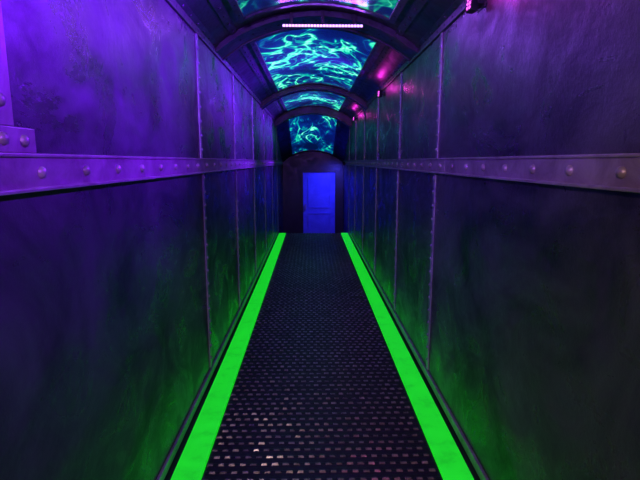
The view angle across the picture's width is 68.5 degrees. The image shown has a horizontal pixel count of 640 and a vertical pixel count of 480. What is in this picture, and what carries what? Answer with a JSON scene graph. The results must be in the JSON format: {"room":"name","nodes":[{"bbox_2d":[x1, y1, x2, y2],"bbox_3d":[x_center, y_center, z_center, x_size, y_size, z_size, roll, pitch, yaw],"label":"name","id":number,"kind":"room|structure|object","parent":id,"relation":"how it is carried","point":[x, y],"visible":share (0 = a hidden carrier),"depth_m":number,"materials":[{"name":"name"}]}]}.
{"room":"themed attraction corridor","nodes":[
{"label":"themed attraction corridor","id":0,"kind":"room"},
{"bbox_2d":[0,0,282,479],"bbox_3d":[-0.881,-0.213,5.271,0.120,3.580,13.700,0,10,-1],"label":"wall","id":1,"kind":"structure","parent":0,"point":[104,343],"depth_m":1.73,"materials":[{"name":"metal"}]},
{"bbox_2d":[0,0,282,195],"bbox_3d":[-0.805,-1.213,5.055,0.030,0.876,13.598,0,10,-1],"label":"wall rail","id":2,"kind":"object","parent":1,"relation":"attached to","point":[23,169],"visible":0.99,"depth_m":1.32,"materials":[{"name":"metal"}]},
{"bbox_2d":[156,231,277,479],"bbox_3d":[-0.791,0.775,4.303,0.016,0.050,11.460,0,10,-1],"label":"baseboard","id":3,"kind":"structure","parent":1,"relation":"attached to","point":[175,447],"depth_m":3.03,"materials":[{"name":"metal"}]},
{"bbox_2d":[165,0,282,120],"bbox_3d":[-0.708,-1.535,3.913,0.182,0.166,11.450,0,10,-1],"label":"crown molding","id":4,"kind":"structure","parent":1,"relation":"attached to","point":[180,7],"depth_m":3.31,"materials":[{"name":"metal"}]},
{"bbox_2d":[195,33,278,367],"bbox_3d":[-0.801,-0.107,4.799,0.020,3.028,10.772,0,10,-1],"label":"strap","id":5,"kind":"object","parent":1,"relation":"attached to","point":[196,35],"visible":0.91,"depth_m":3.33,"materials":[{"name":"metal"}]},
{"bbox_2d":[282,152,342,232],"bbox_3d":[-0.181,-1.103,12.042,1.540,2.600,0.120,0,10,-1],"label":"wall","id":6,"kind":"structure","parent":0,"point":[292,167],"depth_m":11.92,"materials":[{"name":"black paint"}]},
{"bbox_2d":[303,172,334,232],"bbox_3d":[-0.021,-0.770,12.083,0.820,1.920,0.055,0,10,-1],"label":"leaf","id":7,"kind":"object","parent":6,"relation":"attached to","point":[318,187],"visible":0.72,"depth_m":12.04,"materials":[{"name":"paint"}]},
{"bbox_2d":[301,170,336,232],"bbox_3d":[-0.021,-0.792,12.077,0.920,1.975,0.120,0,10,-1],"label":"frame","id":8,"kind":"object","parent":6,"relation":"attached to","point":[302,171],"visible":0.69,"depth_m":11.95,"materials":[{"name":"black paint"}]},
{"bbox_2d":[184,0,455,161],"bbox_3d":[-0.050,-1.425,5.034,1.540,1.210,13.600,0,10,-1],"label":"ceiling","id":9,"kind":"structure","parent":0,"point":[430,13],"depth_m":3.45,"materials":[{"name":"metal"}]},
{"bbox_2d":[274,106,351,127],"bbox_3d":[-0.137,-2.480,9.457,1.540,0.430,0.245,0,10,-1],"label":"rib","id":10,"kind":"object","parent":9,"relation":"attached to","point":[307,110],"visible":1,"depth_m":9.34,"materials":[{"name":"metal"}]},
{"bbox_2d":[287,120,338,155],"bbox_3d":[-0.165,-2.365,10.680,1.080,0.883,1.950,0,10,-1],"label":"frame","id":11,"kind":"object","parent":9,"relation":"attached to","point":[287,120],"visible":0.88,"depth_m":10.96,"materials":[{"name":"metal"}]},
{"bbox_2d":[289,115,336,153],"bbox_3d":[-0.165,-2.377,10.678,1.080,0.878,1.950,0,10,-1],"label":"screen","id":12,"kind":"object","parent":11,"relation":"attached to","point":[307,132],"visible":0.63,"depth_m":10.60,"materials":[{"name":"teal glass"}]},
{"bbox_2d":[279,98,347,111],"bbox_3d":[-0.117,-2.394,8.131,1.080,0.138,2.270,0,10,-1],"label":"frame","id":13,"kind":"object","parent":9,"relation":"attached to","point":[280,99],"visible":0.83,"depth_m":8.69,"materials":[{"name":"metal"}]},
{"bbox_2d":[282,91,344,110],"bbox_3d":[-0.117,-2.405,8.129,1.080,0.133,2.270,0,10,-1],"label":"screen","id":14,"kind":"object","parent":13,"relation":"attached to","point":[334,101],"visible":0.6,"depth_m":8.14,"materials":[{"name":"teal glass"}]},
{"bbox_2d":[260,84,367,109],"bbox_3d":[-0.086,-2.082,6.837,1.540,0.350,0.225,0,10,-1],"label":"rib","id":15,"kind":"object","parent":9,"relation":"attached to","point":[308,87],"visible":0.99,"depth_m":6.73,"materials":[{"name":"metal"}]},
{"bbox_2d":[250,28,381,92],"bbox_3d":[-0.060,-1.909,5.231,1.080,0.138,2.850,0,10,-1],"label":"frame","id":16,"kind":"object","parent":9,"relation":"attached to","point":[253,44],"visible":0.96,"depth_m":4.55,"materials":[{"name":"metal"}]},
{"bbox_2d":[256,29,375,89],"bbox_3d":[-0.060,-1.920,5.230,1.080,0.133,2.850,0,10,-1],"label":"screen","id":17,"kind":"object","parent":16,"relation":"attached to","point":[327,56],"visible":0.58,"depth_m":4.76,"materials":[{"name":"teal glass"}]},
{"bbox_2d":[215,9,419,61],"bbox_3d":[-0.024,-1.561,3.620,1.540,0.314,0.305,0,10,-1],"label":"rib","id":18,"kind":"object","parent":9,"relation":"attached to","point":[374,30],"visible":0.9,"depth_m":3.55,"materials":[{"name":"metal"}]},
{"bbox_2d":[228,0,407,23],"bbox_3d":[0.001,-1.381,2.076,1.080,0.138,2.450,0,10,-1],"label":"frame","id":19,"kind":"object","parent":9,"relation":"attached to","point":[234,4],"visible":1,"depth_m":3.24,"materials":[{"name":"metal"}]},
{"bbox_2d":[237,0,397,17],"bbox_3d":[0.001,-1.392,2.074,1.080,0.133,2.450,0,10,-1],"label":"screen","id":20,"kind":"object","parent":19,"relation":"attached to","point":[383,7],"visible":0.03,"depth_m":3.15,"materials":[{"name":"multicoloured glass"}]},
{"bbox_2d":[282,9,362,28],"bbox_3d":[0.020,-1.620,3.438,0.590,0.128,0.036,0,10,-1],"label":"led light bar","id":21,"kind":"object","parent":9,"relation":"attached to","point":[353,25],"visible":1,"depth_m":3.43,"materials":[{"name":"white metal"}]},
{"bbox_2d":[164,234,479,479],"bbox_3d":[-0.050,1.036,5.446,1.540,0.798,13.600,0,10,-1],"label":"floor","id":22,"kind":"structure","parent":0,"point":[194,419],"depth_m":3.14,"materials":[{"name":"black metal"}]},
{"bbox_2d":[170,233,285,479],"bbox_3d":[-0.684,0.809,4.310,0.140,0.024,11.460,0,10,-1],"label":"light strip","id":23,"kind":"object","parent":22,"relation":"on","point":[191,465],"visible":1,"depth_m":3.10,"materials":[{"name":"green plastic"}]},
{"bbox_2d":[202,233,441,479],"bbox_3d":[-0.030,0.805,4.322,1.152,0.027,11.460,0,10,-1],"label":"rubber floor mat","id":24,"kind":"object","parent":22,"relation":"on","point":[319,393],"visible":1,"depth_m":3.09,"materials":[{"name":"black rubber"}]},
{"bbox_2d":[341,233,473,479],"bbox_3d":[0.626,0.805,4.335,0.140,0.024,11.460,0,10,-1],"label":"light strip","id":25,"kind":"object","parent":22,"relation":"on","point":[450,462],"visible":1,"depth_m":3.10,"materials":[{"name":"green plastic"}]},
{"bbox_2d":[343,0,639,479],"bbox_3d":[0.779,-0.218,5.303,0.120,3.580,13.700,0,10,-1],"label":"wall","id":26,"kind":"structure","parent":0,"point":[534,350],"depth_m":1.82,"materials":[{"name":"metal"}]},
{"bbox_2d":[378,90,384,97],"bbox_3d":[0.677,-1.623,5.218,0.078,0.074,0.110,0,10,-1],"label":"spotlight","id":27,"kind":"object","parent":26,"relation":"attached to","point":[380,92],"visible":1,"depth_m":5.19,"materials":[{"name":"black metal"}]},
{"bbox_2d":[348,32,443,369],"bbox_3d":[0.718,-0.112,4.827,0.020,3.028,10.772,0,10,-1],"label":"strap","id":28,"kind":"object","parent":26,"relation":"attached to","point":[442,33],"visible":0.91,"depth_m":3.29,"materials":[{"name":"metal"}]},
{"bbox_2d":[343,0,466,120],"bbox_3d":[0.645,-1.539,3.938,0.191,0.166,11.450,0,10,-1],"label":"crown molding","id":29,"kind":"structure","parent":26,"relation":"attached to","point":[458,7],"depth_m":3.32,"materials":[{"name":"metal"}]},
{"bbox_2d":[349,231,488,479],"bbox_3d":[0.733,0.771,4.331,0.016,0.050,11.460,0,10,-1],"label":"baseboard","id":30,"kind":"structure","parent":26,"relation":"attached to","point":[476,464],"depth_m":3.03,"materials":[{"name":"metal"}]},
{"bbox_2d":[464,0,486,13],"bbox_3d":[0.735,-1.125,2.240,0.078,0.074,0.110,0,10,-1],"label":"spotlight","id":31,"kind":"object","parent":26,"relation":"attached to","point":[472,6],"visible":1,"depth_m":2.22,"materials":[{"name":"black metal"}]},
{"bbox_2d":[343,153,639,192],"bbox_3d":[0.705,-0.833,5.148,0.030,0.096,13.598,0,10,-1],"label":"wall rail","id":32,"kind":"object","parent":26,"relation":"attached to","point":[613,172],"visible":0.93,"depth_m":1.61,"materials":[{"name":"metal"}]}
]}

